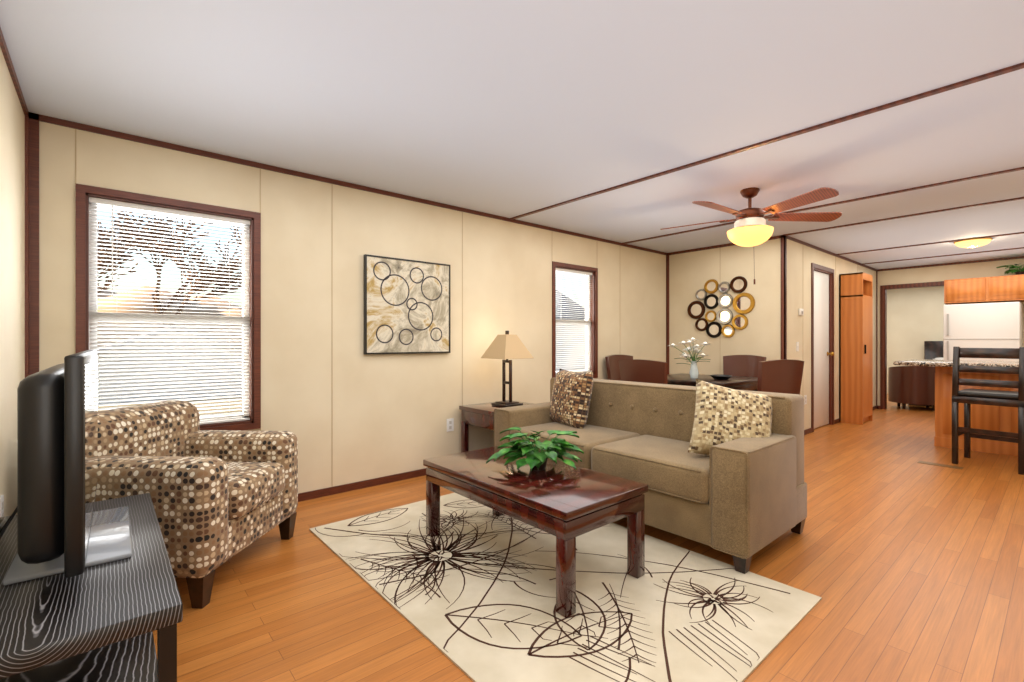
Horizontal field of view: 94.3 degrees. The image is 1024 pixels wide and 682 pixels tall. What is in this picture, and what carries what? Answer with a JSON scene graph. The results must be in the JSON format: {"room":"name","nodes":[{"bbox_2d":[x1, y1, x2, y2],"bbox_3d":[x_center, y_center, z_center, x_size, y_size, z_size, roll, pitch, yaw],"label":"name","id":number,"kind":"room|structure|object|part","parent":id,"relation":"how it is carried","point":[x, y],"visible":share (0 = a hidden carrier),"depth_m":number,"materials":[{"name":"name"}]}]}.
{"room":"living room","nodes":[
{"label":"living room","id":0,"kind":"room"},
{"bbox_2d":[0,48,24,516],"bbox_3d":[-1.218,-0.030,0.853,0.120,2.300,4.100,0,0,-41],"label":"wall","id":1,"kind":"structure","parent":0,"point":[12,245],"depth_m":2.06,"materials":[{"name":"beige paint"}]},
{"bbox_2d":[0,495,3,516],"bbox_3d":[-1.993,0.665,1.855,0.008,0.110,0.070,0,0,-41],"label":"outlet","id":2,"kind":"object","parent":1,"relation":"attached to","point":[2,506],"visible":0.74,"depth_m":1.85,"materials":[{"name":"white plastic"}]},
{"bbox_2d":[0,27,39,377],"bbox_3d":[-1.158,-0.030,0.898,0.030,2.300,4.050,0,0,-41],"label":"crown molding","id":3,"kind":"structure","parent":1,"relation":"attached to","point":[32,243],"depth_m":2.45,"materials":[{"name":"brown wood"}]},
{"bbox_2d":[39,121,665,492],"bbox_3d":[2.390,-0.030,6.724,13.240,2.300,0.120,0,0,-41],"label":"wall","id":4,"kind":"structure","parent":0,"point":[392,413],"depth_m":3.58,"materials":[{"name":"beige paint"}]},
{"bbox_2d":[76,184,260,429],"bbox_3d":[-2.053,-0.135,2.906,0.905,1.430,0.134,0,0,-41],"label":"window","id":5,"kind":"structure","parent":4,"relation":"in","point":[84,193],"depth_m":2.93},
{"bbox_2d":[89,197,249,423],"bbox_3d":[-2.042,-0.138,2.893,0.797,1.316,0.030,0,0,-41],"label":"window blind","id":6,"kind":"object","parent":5,"relation":"attached to","point":[159,210],"visible":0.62,"depth_m":2.88,"materials":[{"name":"white plastic"}]},
{"bbox_2d":[112,205,112,296],"bbox_3d":[-2.256,-0.508,2.681,0.006,0.520,0.007,0,0,-41],"label":"blind wand","id":7,"kind":"object","parent":6,"relation":"hanging from","point":[112,250],"visible":1,"depth_m":2.68,"materials":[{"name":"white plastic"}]},
{"bbox_3d":[-2.068,-0.137,2.923,0.801,1.322,0.050,0,0,-41],"label":"window sash","id":8,"kind":"part","parent":5,"relation":"part of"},
{"bbox_2d":[40,115,667,361],"bbox_3d":[-0.200,-0.030,4.405,6.050,2.300,0.030,0,0,-41],"label":"crown molding","id":9,"kind":"structure","parent":4,"relation":"attached to","point":[43,118],"depth_m":3.35,"materials":[{"name":"brown wood"}]},
{"bbox_2d":[298,468,425,501],"bbox_3d":[-0.206,1.093,4.412,6.050,0.055,0.012,0,0,-41],"label":"baseboard","id":10,"kind":"structure","parent":4,"relation":"attached to","point":[313,494],"depth_m":3.59,"materials":[{"name":"brown wood"}]},
{"bbox_2d":[364,254,449,353],"bbox_3d":[-0.831,-0.278,3.858,0.764,0.759,0.033,0,0,-41],"label":"picture","id":11,"kind":"object","parent":4,"relation":"attached to","point":[406,306],"visible":1,"depth_m":3.82,"materials":[{"name":"paper"}]},
{"bbox_2d":[447,418,453,431],"bbox_3d":[-0.537,0.730,4.131,0.070,0.110,0.008,0,0,-41],"label":"electrical outlet","id":12,"kind":"object","parent":4,"relation":"attached to","point":[450,424],"visible":1,"depth_m":4.13,"materials":[{"name":"white plastic"}]},
{"bbox_2d":[75,129,835,486],"bbox_3d":[2.065,-0.042,3.954,8.903,2.213,3.663,0,0,-41],"label":"batten","id":13,"kind":"object","parent":4,"relation":"attached to","point":[835,291],"depth_m":3.47,"materials":[{"name":"beige wood"}]},
{"bbox_2d":[552,261,597,377],"bbox_3d":[0.659,-0.205,5.231,0.730,1.250,0.134,0,0,-41],"label":"window","id":14,"kind":"structure","parent":4,"relation":"in","point":[593,315],"depth_m":5.39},
{"bbox_3d":[0.645,-0.207,5.248,0.626,1.142,0.050,0,0,-41],"label":"window sash","id":15,"kind":"part","parent":14,"relation":"part of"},
{"bbox_2d":[556,268,592,373],"bbox_3d":[0.671,-0.214,5.218,0.622,1.123,0.030,0,0,-41],"label":"window blind","id":16,"kind":"object","parent":14,"relation":"attached to","point":[575,353],"visible":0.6,"depth_m":5.24,"materials":[{"name":"white plastic"}]},
{"bbox_2d":[0,0,1023,268],"bbox_3d":[3.763,-1.210,5.122,13.240,0.060,4.340,0,0,-41],"label":"ceiling","id":17,"kind":"structure","parent":0,"point":[508,108],"depth_m":2.32,"materials":[{"name":"white paint"}]},
{"bbox_2d":[660,187,841,283],"bbox_3d":[1.818,-0.810,3.698,1.309,0.740,1.338,0,0,-41],"label":"ceiling fan","id":18,"kind":"object","parent":17,"relation":"hanging from","point":[751,228],"visible":1,"depth_m":3.62,"materials":[{"name":"brown wood"}]},
{"bbox_3d":[1.860,-1.022,3.715,0.270,0.315,0.270,0,0,-41],"label":"motor","id":19,"kind":"part","parent":18,"relation":"part of","materials":[{"name":"brown metal"}]},
{"bbox_3d":[1.860,-0.802,3.715,0.330,0.125,0.330,0,0,-41],"label":"lamp shade","id":20,"kind":"part","parent":18,"relation":"part of","materials":[{"name":"yellow glass"}]},
{"bbox_3d":[1.883,-0.590,3.689,0.010,0.300,0.011,0,0,-41],"label":"chain","id":21,"kind":"part","parent":18,"relation":"part of","materials":[{"name":"brown metal"}]},
{"bbox_2d":[510,62,1023,219],"bbox_3d":[1.318,-1.174,3.026,0.034,0.012,4.100,0,0,-41],"label":"batten","id":22,"kind":"object","parent":17,"relation":"attached to","point":[920,96],"depth_m":2.61,"materials":[{"name":"brown wood"}]},
{"bbox_2d":[622,167,1023,243],"bbox_3d":[2.662,-1.174,4.178,0.034,0.012,4.100,0,0,-41],"label":"batten","id":23,"kind":"object","parent":17,"relation":"attached to","point":[1020,168],"depth_m":3.87,"materials":[{"name":"brown wood"}]},
{"bbox_2d":[783,197,1023,235],"bbox_3d":[3.882,-1.174,4.269,0.034,0.012,2.650,0,0,-41],"label":"batten","id":24,"kind":"object","parent":17,"relation":"attached to","point":[1019,198],"depth_m":4.42,"materials":[{"name":"brown wood"}]},
{"bbox_2d":[837,232,1023,254],"bbox_3d":[5.275,-1.174,5.463,0.034,0.012,2.650,0,0,-41],"label":"batten","id":25,"kind":"object","parent":17,"relation":"attached to","point":[1018,232],"depth_m":5.75,"materials":[{"name":"brown wood"}]},
{"bbox_2d":[862,247,1023,264],"bbox_3d":[6.209,-1.174,6.263,0.034,0.012,2.650,0,0,-41],"label":"batten","id":26,"kind":"object","parent":17,"relation":"attached to","point":[1020,247],"depth_m":6.51,"materials":[{"name":"brown wood"}]},
{"bbox_2d":[954,237,992,247],"bbox_3d":[5.377,-1.135,5.543,0.330,0.090,0.330,0,0,-41],"label":"kitchen ceiling light","id":27,"kind":"object","parent":17,"relation":"attached to","point":[973,242],"visible":1,"depth_m":5.46,"materials":[{"name":"yellow glass"}]},
{"bbox_2d":[153,393,1023,681],"bbox_3d":[3.763,1.150,5.122,13.240,0.060,4.340,0,0,-41],"label":"floor","id":28,"kind":"structure","parent":0,"point":[901,561],"depth_m":2.18,"materials":[{"name":"laminate"}]},
{"bbox_2d":[0,493,182,681],"bbox_3d":[-1.296,0.870,1.391,0.438,0.500,1.080,0,0,-41],"label":"tv stand","id":29,"kind":"object","parent":28,"relation":"on","point":[100,623],"visible":0.88,"depth_m":1.17,"materials":[{"name":"black wood"}]},
{"bbox_2d":[0,350,131,585],"bbox_3d":[-1.371,0.327,1.433,0.351,0.585,0.940,0,0,-41],"label":"tv","id":30,"kind":"object","parent":29,"relation":"on","point":[64,528],"visible":1,"depth_m":1.14,"materials":[{"name":"black plastic"}]},
{"bbox_3d":[-1.430,0.518,1.330,0.127,0.200,0.860,0,0,-41],"label":"cord","id":31,"kind":"part","parent":30,"relation":"part of","materials":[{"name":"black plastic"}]},
{"bbox_2d":[95,400,297,608],"bbox_3d":[-1.637,0.728,2.374,0.840,0.785,0.800,0,0,3],"label":"armchair","id":32,"kind":"object","parent":28,"relation":"on","point":[219,497],"visible":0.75,"depth_m":2.17,"materials":[{"name":"brown fabric"}]},
{"bbox_3d":[-1.527,0.733,2.368,0.620,0.175,0.430,0,0,3],"label":"seat","id":33,"kind":"part","parent":32,"relation":"part of","materials":[{"name":"fabric"}]},
{"bbox_2d":[459,401,532,452],"bbox_3d":[-0.061,0.843,4.136,0.590,0.555,0.550,0,0,-41],"label":"end table","id":34,"kind":"object","parent":28,"relation":"on","point":[481,415],"visible":0.21,"depth_m":4.05,"materials":[{"name":"brown wood"}]},
{"bbox_2d":[481,331,532,406],"bbox_3d":[-0.042,0.236,4.152,0.330,0.655,0.330,0,0,-41],"label":"table lamp","id":35,"kind":"object","parent":34,"relation":"on","point":[506,346],"visible":1,"depth_m":4.10,"materials":[{"name":"beige fabric"}]},
{"bbox_3d":[-0.042,0.047,4.152,0.330,0.207,0.330,0,0,-41],"label":"lamp shade","id":36,"kind":"part","parent":35,"relation":"part of","materials":[{"name":"beige fabric"}]},
{"bbox_2d":[309,493,821,681],"bbox_3d":[0.071,1.116,2.438,1.440,0.009,2.230,0,0,-41],"label":"covering","id":37,"kind":"object","parent":28,"relation":"on","point":[469,591],"visible":0.83,"depth_m":2.04,"materials":[{"name":"beige carpet"}]},
{"bbox_2d":[423,446,647,617],"bbox_3d":[0.068,0.897,2.495,0.570,0.430,1.120,0,0,-41],"label":"coffee table","id":38,"kind":"object","parent":37,"relation":"on","point":[565,504],"visible":0.98,"depth_m":2.23,"materials":[{"name":"brown wood"}]},
{"bbox_2d":[486,427,583,470],"bbox_3d":[0.128,0.566,2.525,0.475,0.230,0.473,0,0,-41],"label":"potted plant","id":39,"kind":"object","parent":38,"relation":"on","point":[553,448],"visible":1,"depth_m":2.48,"materials":[{"name":"green plant"}]},
{"bbox_2d":[605,355,632,380],"bbox_3d":[1.390,0.640,5.401,0.470,0.960,0.532,0,0,-41],"label":"dining chair","id":40,"kind":"object","parent":28,"relation":"on","point":[612,366],"visible":0.23,"depth_m":5.49,"materials":[{"name":"brown wood"}]},
{"bbox_2d":[618,359,667,383],"bbox_3d":[1.289,0.640,4.279,0.532,0.960,0.470,0,0,-41],"label":"dining chair","id":41,"kind":"object","parent":28,"relation":"on","point":[642,370],"visible":0.12,"depth_m":4.07,"materials":[{"name":"brown wood"}]},
{"bbox_2d":[494,369,806,573],"bbox_3d":[0.788,0.667,3.218,0.835,0.890,1.921,0,0,-41],"label":"sofa","id":42,"kind":"object","parent":28,"relation":"on","point":[717,467],"visible":0.88,"depth_m":2.65,"materials":[{"name":"fabric"}]},
{"bbox_2d":[548,369,593,432],"bbox_3d":[0.457,0.452,3.724,0.170,0.460,0.460,13,-6,-26],"label":"pillow","id":43,"kind":"object","parent":42,"relation":"on","point":[568,408],"depth_m":3.59,"materials":[{"name":"brown fabric"}]},
{"bbox_3d":[0.701,0.737,3.143,0.605,0.180,1.540,0,0,-41],"label":"seat","id":44,"kind":"part","parent":42,"relation":"part of","materials":[{"name":"fabric"}]},
{"bbox_2d":[687,378,775,472],"bbox_3d":[1.250,0.467,2.691,0.450,0.450,0.170,12,-24,9],"label":"pillow","id":45,"kind":"object","parent":42,"relation":"on","point":[722,414],"depth_m":2.64,"materials":[{"name":"beige fabric"}]},
{"bbox_2d":[667,373,757,390],"bbox_3d":[1.901,0.745,4.804,0.920,0.750,0.920,0,0,-41],"label":"dining table","id":46,"kind":"object","parent":28,"relation":"on","point":[735,382],"visible":0.23,"depth_m":4.54,"materials":[{"name":"brown wood"}]},
{"bbox_2d":[668,337,731,379],"bbox_3d":[1.826,0.166,4.695,0.345,0.405,0.632,0,0,-41],"label":"flower vase","id":47,"kind":"object","parent":46,"relation":"on","point":[693,372],"visible":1,"depth_m":4.69,"materials":[{"name":"white ceramic"}]},
{"bbox_3d":[2.011,0.348,4.569,0.200,0.040,0.200,0,0,-41],"label":"dish","id":48,"kind":"part","parent":47,"relation":"part of","materials":[{"name":"black ceramic"}]},
{"bbox_2d":[723,355,765,390],"bbox_3d":[2.514,0.640,5.329,0.532,0.960,0.470,0,0,-41],"label":"dining chair","id":49,"kind":"object","parent":28,"relation":"on","point":[741,365],"visible":0.17,"depth_m":5.48,"materials":[{"name":"brown wood"}]},
{"bbox_2d":[757,359,803,394],"bbox_3d":[2.295,0.640,4.348,0.470,0.960,0.532,0,0,-18],"label":"dining chair","id":50,"kind":"object","parent":28,"relation":"on","point":[780,376],"visible":0.33,"depth_m":4.10,"materials":[{"name":"brown wood"}]},
{"bbox_2d":[839,272,872,424],"bbox_3d":[4.796,0.100,6.605,0.500,2.040,0.288,0,0,-41],"label":"tall cabinet","id":51,"kind":"object","parent":28,"relation":"on","point":[855,348],"visible":0.96,"depth_m":6.47,"materials":[{"name":"brown wood"}]},
{"bbox_3d":[4.758,0.110,6.396,0.010,0.120,0.020,0,0,-41],"label":"handle","id":52,"kind":"part","parent":51,"relation":"part of","materials":[{"name":"black metal"}]},
{"bbox_2d":[888,366,934,410],"bbox_3d":[6.707,0.760,7.882,0.720,0.720,0.660,0,0,29],"label":"chair","id":53,"kind":"object","parent":28,"relation":"on","point":[911,385],"visible":0.69,"depth_m":7.67,"materials":[{"name":"brown wood"}]},
{"bbox_2d":[908,341,942,406],"bbox_3d":[8.185,0.560,8.379,2.015,1.120,1.670,0,0,-41],"label":"bed","id":54,"kind":"object","parent":28,"relation":"on","point":[933,350],"depth_m":9.49,"materials":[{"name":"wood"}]},
{"bbox_2d":[917,461,963,468],"bbox_3d":[3.861,1.118,4.284,0.100,0.004,0.300,0,0,-41],"label":"floor vent","id":55,"kind":"object","parent":28,"relation":"in","point":[942,465],"visible":1,"depth_m":4.26,"materials":[{"name":"brown metal"}]},
{"bbox_2d":[934,367,1018,455],"bbox_3d":[5.240,0.690,4.700,0.638,0.860,1.526,0,0,-41],"label":"kitchen island","id":56,"kind":"object","parent":28,"relation":"on","point":[996,418],"depth_m":4.82,"materials":[{"name":"brown wood"}]},
{"bbox_2d":[893,359,1018,366],"bbox_3d":[5.065,0.240,4.740,1.000,0.040,1.815,0,0,-41],"label":"island countertop","id":57,"kind":"structure","parent":56,"relation":"on","point":[913,362],"depth_m":4.86,"materials":[{"name":"stone"}]},
{"bbox_2d":[943,302,1022,361],"bbox_3d":[6.584,0.300,6.644,0.725,1.620,0.740,0,0,-41],"label":"fridge","id":58,"kind":"object","parent":28,"relation":"on","point":[989,325],"visible":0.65,"depth_m":6.42,"materials":[{"name":"white metal"}]},
{"bbox_2d":[952,347,1023,474],"bbox_3d":[4.329,0.585,4.277,0.440,1.069,0.460,0,0,-35],"label":"bar chair","id":59,"kind":"object","parent":28,"relation":"on","point":[967,397],"visible":1,"depth_m":4.20,"materials":[{"name":"brown wood"}]},
{"bbox_3d":[4.329,0.477,4.277,0.410,0.045,0.430,0,0,-35],"label":"seat","id":60,"kind":"part","parent":59,"relation":"part of","materials":[{"name":"black plastic"}]},
{"bbox_2d":[669,238,787,374],"bbox_3d":[2.597,-0.030,5.867,0.100,2.300,1.450,0,0,-41],"label":"wall","id":61,"kind":"structure","parent":0,"point":[691,274],"depth_m":5.77,"materials":[{"name":"beige paint"}]},
{"bbox_2d":[687,276,754,337],"bbox_3d":[2.543,-0.406,5.830,0.022,0.737,0.841,0,0,-41],"label":"wall art","id":62,"kind":"object","parent":61,"relation":"attached to","point":[743,302],"visible":1,"depth_m":5.80,"materials":[{"name":"gold metal"}]},
{"bbox_2d":[668,235,783,373],"bbox_3d":[2.562,-0.030,5.824,0.030,2.300,1.410,0,0,-41],"label":"crown molding","id":63,"kind":"structure","parent":61,"relation":"attached to","point":[780,236],"depth_m":5.30,"materials":[{"name":"brown wood"}]},
{"bbox_2d":[788,239,875,429],"bbox_3d":[4.536,-0.030,6.640,3.850,2.300,0.100,0,0,-41],"label":"wall","id":64,"kind":"structure","parent":0,"point":[801,258],"depth_m":5.76,"materials":[{"name":"beige paint"}]},
{"bbox_2d":[798,308,803,315],"bbox_3d":[3.397,-0.340,5.580,0.100,0.080,0.028,0,0,-41],"label":"thermostat","id":65,"kind":"object","parent":64,"relation":"attached to","point":[800,312],"visible":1,"depth_m":5.56,"materials":[{"name":"white plastic"}]},
{"bbox_2d":[804,428,811,434],"bbox_3d":[3.361,1.093,5.560,0.840,0.055,0.012,0,0,-41],"label":"baseboard","id":66,"kind":"structure","parent":64,"relation":"attached to","point":[807,431],"depth_m":5.73,"materials":[{"name":"brown wood"}]},
{"bbox_2d":[814,270,828,428],"bbox_3d":[3.968,0.108,6.150,0.714,2.000,0.035,0,0,-41],"label":"hall door","id":67,"kind":"structure","parent":64,"relation":"in","point":[821,348],"depth_m":6.17,"materials":[{"name":"white wood"}]},
{"bbox_2d":[811,263,833,431],"bbox_3d":[3.971,0.080,6.147,0.850,2.080,0.114,0,0,-41],"label":"door frame","id":68,"kind":"structure","parent":64,"relation":"attached to","point":[822,269],"depth_m":6.35,"materials":[{"name":"brown wood"}]},
{"bbox_2d":[784,236,879,405],"bbox_3d":[4.526,-0.030,6.565,3.962,2.300,0.022,0,0,-41],"label":"crown molding","id":69,"kind":"structure","parent":64,"relation":"attached to","point":[785,237],"depth_m":5.83,"materials":[{"name":"brown wood"}]},
{"bbox_2d":[834,405,878,423],"bbox_3d":[5.182,1.093,7.115,2.250,0.055,0.020,0,0,-41],"label":"baseboard","id":70,"kind":"structure","parent":64,"relation":"attached to","point":[836,421],"depth_m":6.53,"materials":[{"name":"brown wood"}]},
{"bbox_2d":[887,286,944,392],"bbox_3d":[8.744,-0.030,9.391,0.120,2.300,4.100,0,0,-41],"label":"wall","id":71,"kind":"structure","parent":0,"point":[914,319],"depth_m":9.83,"materials":[{"name":"beige paint"}]},
{"bbox_2d":[878,258,1023,405],"bbox_3d":[6.458,-0.030,7.432,0.100,2.300,4.100,0,0,-41],"label":"wall","id":72,"kind":"structure","parent":0,"point":[942,273],"depth_m":7.25,"materials":[{"name":"beige paint"}]},
{"bbox_2d":[880,281,947,408],"bbox_3d":[6.375,0.105,7.518,0.114,2.030,0.860,0,0,-41],"label":"door frame","id":73,"kind":"structure","parent":72,"relation":"attached to","point":[883,345],"depth_m":7.78,"materials":[{"name":"brown wood"}]},
{"bbox_2d":[880,256,1023,270],"bbox_3d":[6.881,-0.030,6.839,0.030,2.300,2.610,0,0,-41],"label":"crown molding","id":74,"kind":"structure","parent":72,"relation":"attached to","point":[1019,257],"depth_m":7.13,"materials":[{"name":"brown wood"}]},
{"bbox_2d":[944,277,987,304],"bbox_3d":[6.593,-0.720,6.885,0.396,0.340,0.444,0,0,-41],"label":"upper cabinet","id":75,"kind":"object","parent":72,"relation":"attached to","point":[968,290],"depth_m":6.76,"materials":[{"name":"brown wood"}]},
{"bbox_2d":[988,274,1023,301],"bbox_3d":[6.881,-0.720,6.549,0.396,0.340,0.441,0,0,-41],"label":"upper cabinet","id":76,"kind":"object","parent":72,"relation":"attached to","point":[1007,288],"depth_m":6.45,"materials":[{"name":"brown wood"}]},
{"bbox_2d":[996,264,1023,274],"bbox_3d":[6.948,-0.980,6.494,0.429,0.178,0.450,0,0,-41],"label":"potted plant","id":77,"kind":"object","parent":76,"relation":"on","point":[1016,271],"visible":0.96,"depth_m":6.51,"materials":[{"name":"green plant"}]},
{"label":"outside","id":78,"kind":"structure","parent":0,"visible":0},
{"bbox_2d":[98,397,241,417],"bbox_3d":[-16.378,1.995,30.156,95.000,0.050,59.870,0,0,-41],"label":"ground","id":79,"kind":"structure","parent":78,"point":[200,406],"depth_m":14.29,"materials":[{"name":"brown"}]},
{"bbox_2d":[97,286,241,345],"bbox_3d":[-24.234,-0.436,36.500,63.583,8.650,13.004,0,0,-41],"label":"foliage","id":80,"kind":"object","parent":79,"relation":"on","point":[161,297],"visible":0.02,"depth_m":31.17,"materials":[{"name":"beige"}]},
{"bbox_2d":[97,327,241,403],"bbox_3d":[-13.564,0.710,18.653,5.600,2.520,7.600,0,0,-41],"label":"garage","id":81,"kind":"structure","parent":79,"relation":"on","point":[168,370],"depth_m":15.85,"materials":[{"name":"white"}]},
{"bbox_2d":[97,210,241,327],"bbox_3d":[-13.560,-2.526,21.253,18.538,9.096,20.364,0,0,-41],"label":"trees","id":82,"kind":"object","parent":79,"relation":"on","point":[166,307],"visible":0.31,"depth_m":23.90,"materials":[{"name":"brown plant"}]},
{"bbox_2d":[556,290,584,370],"bbox_3d":[-1.909,-0.455,24.033,9.800,4.850,8.800,0,0,-41],"label":"house","id":83,"kind":"structure","parent":79,"relation":"on","point":[573,313],"depth_m":22.40,"materials":[{"name":"white"}]}
]}

